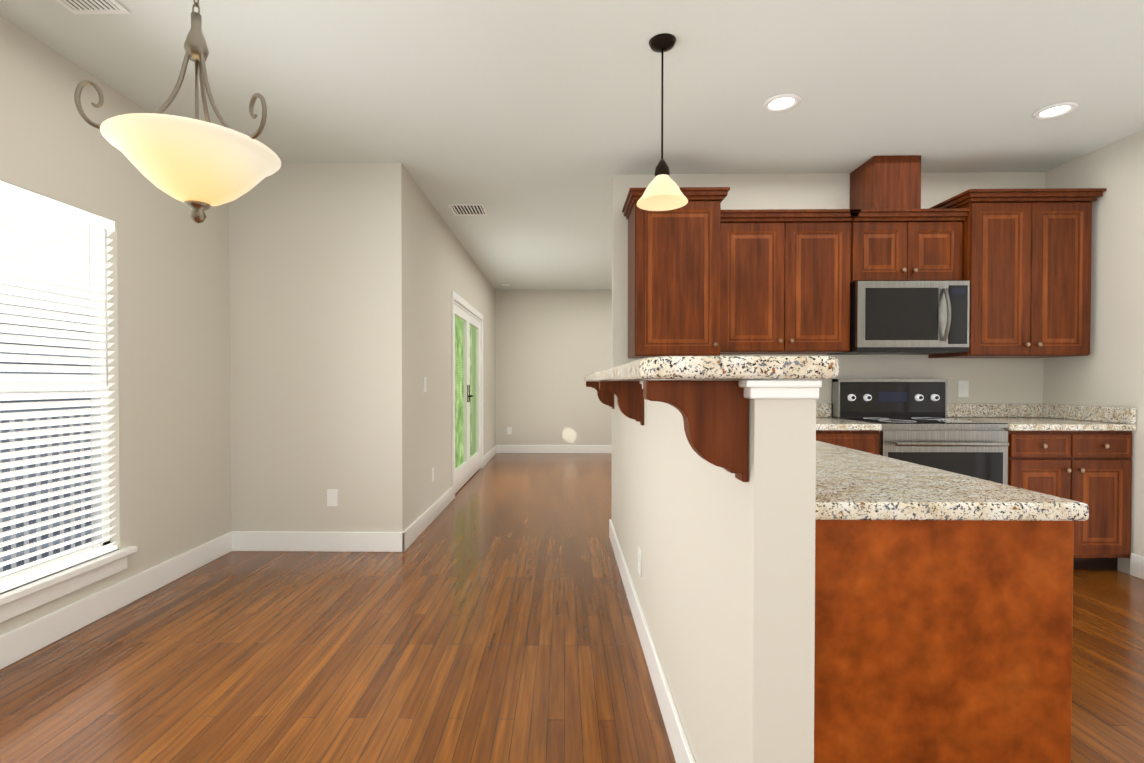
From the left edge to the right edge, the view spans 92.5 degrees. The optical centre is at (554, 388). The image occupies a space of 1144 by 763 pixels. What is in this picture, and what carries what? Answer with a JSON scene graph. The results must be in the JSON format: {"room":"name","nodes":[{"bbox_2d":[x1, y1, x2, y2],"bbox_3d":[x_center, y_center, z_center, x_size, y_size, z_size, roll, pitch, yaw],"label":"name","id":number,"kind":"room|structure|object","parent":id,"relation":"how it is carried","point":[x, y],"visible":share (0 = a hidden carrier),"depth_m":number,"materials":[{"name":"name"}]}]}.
{"room":"kitchen","nodes":[
{"label":"kitchen","id":0,"kind":"room"},
{"bbox_2d":[0,16,230,634],"bbox_3d":[-2.347,-0.176,1.045,0.120,2.670,5.720,0,1,1],"label":"wall","id":1,"kind":"structure","parent":0,"point":[170,362],"depth_m":3.00,"materials":[{"name":"beige paint"}]},
{"bbox_2d":[0,235,136,622],"bbox_3d":[-2.301,0.053,1.933,0.145,1.810,1.930,0,1,1],"label":"window","id":2,"kind":"structure","parent":1,"relation":"in","point":[26,597],"depth_m":2.58,"materials":[{"name":"white"}]},
{"bbox_2d":[0,181,116,592],"bbox_3d":[-2.302,-0.002,1.932,0.074,1.694,1.798,0,1,1],"label":"window blinds","id":3,"kind":"object","parent":2,"relation":"attached to","point":[47,240],"visible":1,"depth_m":2.50,"materials":[{"name":"white plastic"}]},
{"bbox_2d":[0,531,231,669],"bbox_3d":[-2.279,1.091,1.075,0.016,0.135,5.450,0,1,1],"label":"baseboard","id":4,"kind":"structure","parent":1,"relation":"attached to","point":[20,642],"depth_m":2.71,"materials":[{"name":"white wood"}]},
{"bbox_2d":[229,163,406,531],"bbox_3d":[-1.706,-0.211,3.835,1.314,2.670,0.120,0,1,1],"label":"wall","id":5,"kind":"structure","parent":0,"point":[318,316],"depth_m":3.77,"materials":[{"name":"beige paint"}]},
{"bbox_2d":[232,531,399,551],"bbox_3d":[-1.644,1.057,3.782,1.140,0.135,0.016,0,1,1],"label":"baseboard","id":6,"kind":"structure","parent":5,"relation":"attached to","point":[241,540],"depth_m":3.77,"materials":[{"name":"white wood"}]},
{"bbox_2d":[327,489,337,505],"bbox_3d":[-1.534,0.755,3.779,0.075,0.118,0.009,0,1,1],"label":"outlet","id":7,"kind":"object","parent":5,"relation":"attached to","point":[332,494],"depth_m":3.78,"materials":[{"name":"white plastic"}]},
{"bbox_2d":[406,170,495,527],"bbox_3d":[-1.067,-0.244,6.480,0.120,2.670,5.190,0,1,1],"label":"wall","id":8,"kind":"structure","parent":0,"point":[441,264],"depth_m":4.68,"materials":[{"name":"beige paint"}]},
{"bbox_2d":[423,377,425,391],"bbox_3d":[-1.034,-0.033,4.377,0.010,0.118,0.075,0,1,1],"label":"light switch","id":9,"kind":"object","parent":8,"relation":"attached to","point":[424,378],"depth_m":4.35,"materials":[{"name":"white plastic"}]},
{"bbox_2d":[400,486,452,551],"bbox_3d":[-1.029,1.047,4.597,0.016,0.135,1.666,0,1,1],"label":"baseboard","id":10,"kind":"structure","parent":8,"relation":"attached to","point":[409,535],"depth_m":4.31,"materials":[{"name":"white wood"}]},
{"bbox_2d":[431,467,433,481],"bbox_3d":[-1.031,0.729,4.636,0.009,0.118,0.075,0,1,1],"label":"outlet","id":11,"kind":"object","parent":8,"relation":"attached to","point":[432,469],"depth_m":4.62,"materials":[{"name":"white plastic"}]},
{"bbox_2d":[451,290,482,498],"bbox_3d":[-1.045,0.054,6.448,0.165,2.075,2.030,0,1,1],"label":"french door","id":12,"kind":"structure","parent":8,"relation":"attached to","point":[466,470],"depth_m":6.45,"materials":[{"name":"white wood"}]},
{"bbox_2d":[483,445,495,466],"bbox_3d":[-0.971,1.002,8.219,0.016,0.135,1.460,0,1,1],"label":"baseboard","id":13,"kind":"structure","parent":8,"relation":"attached to","point":[486,458],"depth_m":8.11,"materials":[{"name":"white wood"}]},
{"bbox_2d":[495,289,611,444],"bbox_3d":[1.312,-0.276,8.977,4.796,2.670,0.120,0,1,1],"label":"wall","id":14,"kind":"structure","parent":0,"point":[553,348],"depth_m":8.94,"materials":[{"name":"beige paint"}]},
{"bbox_2d":[507,427,511,433],"bbox_3d":[-0.741,0.690,8.957,0.075,0.118,0.009,0,1,1],"label":"outlet","id":15,"kind":"object","parent":14,"relation":"attached to","point":[509,429],"depth_m":8.96,"materials":[{"name":"white plastic"}]},
{"bbox_2d":[496,445,603,452],"bbox_3d":[1.311,0.993,8.925,4.556,0.135,0.016,0,1,1],"label":"baseboard","id":16,"kind":"structure","parent":14,"relation":"attached to","point":[499,448],"depth_m":8.94,"materials":[{"name":"white wood"}]},
{"bbox_2d":[0,453,1143,762],"bbox_3d":[0.629,1.157,3.610,5.990,0.060,10.910,0,1,1],"label":"floor","id":17,"kind":"structure","parent":0,"point":[486,615],"depth_m":2.32,"materials":[{"name":"brown wood"}]},
{"bbox_2d":[816,427,880,454],"bbox_3d":[1.585,0.689,3.653,0.801,0.875,0.638,0,1,1],"label":"base cabinet","id":18,"kind":"object","parent":17,"relation":"on","point":[867,438],"depth_m":3.33,"materials":[{"name":"brown wood"}]},
{"bbox_2d":[816,415,880,426],"bbox_3d":[1.261,0.231,3.647,1.449,0.039,0.648,0,1,1],"label":"countertop","id":19,"kind":"structure","parent":18,"relation":"on","point":[821,420],"depth_m":3.36,"materials":[{"name":"beige stone"}]},
{"bbox_2d":[832,379,1009,484],"bbox_3d":[2.367,0.532,3.593,0.761,1.190,0.693,0,1,1],"label":"range","id":20,"kind":"object","parent":17,"relation":"on","point":[919,426],"visible":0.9,"depth_m":3.32,"materials":[{"name":"silver metal"}]},
{"bbox_2d":[814,523,1089,762],"bbox_3d":[0.816,0.715,1.508,0.628,0.875,0.625,0,1,1],"label":"base cabinet","id":21,"kind":"object","parent":17,"relation":"on","point":[943,616],"depth_m":1.19,"materials":[{"name":"brown wood"}]},
{"bbox_2d":[815,439,1093,522],"bbox_3d":[0.832,0.248,2.245,0.636,0.039,2.170,0,1,1],"label":"countertop","id":22,"kind":"structure","parent":21,"relation":"on","point":[854,485],"depth_m":1.23,"materials":[{"name":"beige stone"}]},
{"bbox_2d":[1005,427,1135,569],"bbox_3d":[3.126,0.689,3.628,0.752,0.875,0.638,0,1,1],"label":"base cabinet","id":23,"kind":"object","parent":17,"relation":"on","point":[1094,464],"depth_m":3.31,"materials":[{"name":"brown wood"}]},
{"bbox_2d":[969,419,1135,426],"bbox_3d":[3.126,0.231,3.617,0.752,0.039,0.648,0,1,1],"label":"countertop","id":24,"kind":"structure","parent":23,"relation":"on","point":[1012,422],"depth_m":3.36,"materials":[{"name":"beige stone"}]},
{"bbox_2d":[0,0,1143,289],"bbox_3d":[0.629,-1.573,3.576,5.990,0.060,10.910,0,1,1],"label":"ceiling","id":25,"kind":"structure","parent":0,"point":[534,126],"depth_m":2.78,"materials":[{"name":"white paint"}]},
{"bbox_2d":[56,0,129,13],"bbox_3d":[-1.835,-1.519,2.100,0.229,0.007,0.239,0,1,1],"label":"ceiling vent","id":26,"kind":"object","parent":25,"relation":"in","point":[94,6],"depth_m":2.18,"materials":[{"name":"white metal"}]},
{"bbox_2d":[74,0,280,222],"bbox_3d":[-0.915,-0.973,1.443,0.423,1.084,0.433,0,1,1],"label":"pendant light","id":27,"kind":"object","parent":25,"relation":"hanging from","point":[197,166],"visible":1,"depth_m":1.34,"materials":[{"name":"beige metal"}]},
{"bbox_2d":[448,204,487,215],"bbox_3d":[-0.748,-1.553,4.763,0.299,0.007,0.299,0,1,1],"label":"ceiling vent","id":28,"kind":"object","parent":25,"relation":"in","point":[458,209],"depth_m":4.76,"materials":[{"name":"white metal"}]},
{"bbox_2d":[636,33,687,210],"bbox_3d":[0.475,-1.173,2.418,0.225,0.708,0.225,0,1,1],"label":"mini pendant light","id":29,"kind":"object","parent":25,"relation":"hanging from","point":[662,192],"visible":1,"depth_m":2.40,"materials":[{"name":"beige glass"}]},
{"bbox_2d":[762,93,800,111],"bbox_3d":[1.213,-1.528,2.932,0.189,0.011,0.189,0,1,-5],"label":"recessed light","id":30,"kind":"object","parent":25,"relation":"in","point":[781,102],"depth_m":2.93,"materials":[{"name":"white"}]},
{"bbox_2d":[1032,101,1078,119],"bbox_3d":[2.755,-1.529,3.017,0.189,0.011,0.189,0,1,-8],"label":"recessed light","id":31,"kind":"object","parent":25,"relation":"in","point":[1058,109],"depth_m":3.01,"materials":[{"name":"white"}]},
{"bbox_2d":[613,394,815,762],"bbox_3d":[0.459,0.553,2.515,0.115,1.175,2.950,0,1,1],"label":"wall","id":32,"kind":"structure","parent":0,"point":[724,584],"depth_m":1.18,"materials":[{"name":"beige paint"}]},
{"bbox_2d":[586,381,593,387],"bbox_3d":[0.323,0.048,3.916,0.198,0.198,0.050,0,1,1],"label":"corbel bracket","id":33,"kind":"object","parent":32,"relation":"attached to","point":[588,383],"depth_m":3.89,"materials":[{"name":"brown wood"}]},
{"bbox_2d":[594,381,629,417],"bbox_3d":[0.300,0.066,2.466,0.198,0.198,0.050,0,1,1],"label":"corbel bracket","id":34,"kind":"object","parent":32,"relation":"attached to","point":[606,390],"depth_m":2.44,"materials":[{"name":"brown wood"}]},
{"bbox_2d":[638,547,641,576],"bbox_3d":[0.397,0.810,2.564,0.009,0.118,0.075,0,1,1],"label":"outlet","id":35,"kind":"object","parent":32,"relation":"attached to","point":[639,550],"depth_m":2.55,"materials":[{"name":"white plastic"}]},
{"bbox_2d":[630,380,748,481],"bbox_3d":[0.278,0.083,1.088,0.198,0.198,0.050,0,1,1],"label":"corbel bracket","id":36,"kind":"object","parent":32,"relation":"attached to","point":[714,413],"depth_m":1.06,"materials":[{"name":"brown wood"}]},
{"bbox_2d":[584,356,838,380],"bbox_3d":[0.372,-0.058,2.546,0.360,0.043,3.095,0,1,1],"label":"bar","id":37,"kind":"object","parent":32,"relation":"on","point":[730,367],"visible":1,"depth_m":1.00,"materials":[{"name":"beige stone"}]},
{"bbox_2d":[604,380,821,762],"bbox_3d":[0.449,0.553,2.570,0.139,1.175,3.103,0,1,1],"label":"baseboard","id":38,"kind":"structure","parent":32,"relation":"attached to","point":[753,389],"depth_m":1.79,"materials":[{"name":"white wood"}]},
{"bbox_2d":[612,172,1045,522],"bbox_3d":[1.968,-0.213,4.014,3.085,2.670,0.115,0,1,1],"label":"wall","id":39,"kind":"structure","parent":0,"point":[1008,380],"depth_m":3.95,"materials":[{"name":"beige paint"}]},
{"bbox_2d":[626,195,725,357],"bbox_3d":[0.804,-0.728,3.756,0.554,1.027,0.420,0,1,1],"label":"upper cabinet","id":40,"kind":"object","parent":39,"relation":"attached to","point":[707,276],"depth_m":3.55,"materials":[{"name":"brown wood"}]},
{"bbox_2d":[722,215,853,353],"bbox_3d":[1.520,-0.684,3.783,0.870,0.877,0.345,0,1,1],"label":"upper cabinet","id":41,"kind":"object","parent":39,"relation":"attached to","point":[789,278],"depth_m":3.61,"materials":[{"name":"brown wood"}]},
{"bbox_2d":[846,155,925,214],"bbox_3d":[2.272,-1.356,3.780,0.311,0.374,0.310,0,1,1],"label":"upper cabinet","id":42,"kind":"object","parent":39,"relation":"attached to","point":[882,185],"depth_m":3.63,"materials":[{"name":"brown wood"}]},
{"bbox_2d":[854,215,965,281],"bbox_3d":[2.321,-0.914,3.767,0.724,0.417,0.345,0,1,1],"label":"upper cabinet","id":43,"kind":"object","parent":39,"relation":"attached to","point":[886,247],"depth_m":3.60,"materials":[{"name":"brown wood"}]},
{"bbox_2d":[827,281,969,354],"bbox_3d":[2.322,-0.468,3.712,0.716,0.458,0.468,0,1,1],"label":"microwave","id":44,"kind":"object","parent":43,"relation":"attached to","point":[909,317],"visible":0.92,"depth_m":3.54,"materials":[{"name":"silver metal"}]},
{"bbox_2d":[816,403,1041,418],"bbox_3d":[2.039,0.158,3.943,2.936,0.099,0.030,0,1,1],"label":"backsplash","id":45,"kind":"structure","parent":39,"relation":"attached to","point":[954,410],"depth_m":3.91,"materials":[{"name":"beige stone"}]},
{"bbox_2d":[958,381,968,396],"bbox_3d":[2.939,0.003,3.939,0.075,0.118,0.009,0,1,1],"label":"outlet","id":46,"kind":"object","parent":39,"relation":"attached to","point":[963,386],"depth_m":3.94,"materials":[{"name":"white plastic"}]},
{"bbox_2d":[928,195,1097,357],"bbox_3d":[3.073,-0.721,3.728,0.772,1.012,0.405,0,1,1],"label":"upper cabinet","id":47,"kind":"object","parent":39,"relation":"attached to","point":[1026,259],"depth_m":3.53,"materials":[{"name":"brown wood"}]},
{"bbox_2d":[1043,129,1143,573],"bbox_3d":[3.563,-0.207,3.546,0.120,2.670,10.910,0,1,1],"label":"wall","id":48,"kind":"structure","parent":0,"point":[1108,371],"depth_m":3.42,"materials":[{"name":"beige paint"}]},
{"bbox_2d":[1042,404,1135,422],"bbox_3d":[3.487,0.162,3.596,0.030,0.099,0.618,0,1,1],"label":"backsplash","id":49,"kind":"structure","parent":48,"relation":"attached to","point":[1049,411],"depth_m":3.54,"materials":[{"name":"beige stone"}]},
{"label":"outside","id":50,"kind":"structure","parent":0,"visible":0},
{"bbox_2d":[0,267,92,572],"bbox_3d":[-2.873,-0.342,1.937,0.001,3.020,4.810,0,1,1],"label":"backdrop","id":51,"kind":"structure","parent":50,"point":[33,540],"depth_m":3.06,"materials":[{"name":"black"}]},
{"bbox_2d":[455,316,471,467],"bbox_3d":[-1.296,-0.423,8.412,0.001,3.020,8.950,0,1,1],"label":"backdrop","id":52,"kind":"structure","parent":50,"point":[459,455],"depth_m":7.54,"materials":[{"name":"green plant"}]}
]}

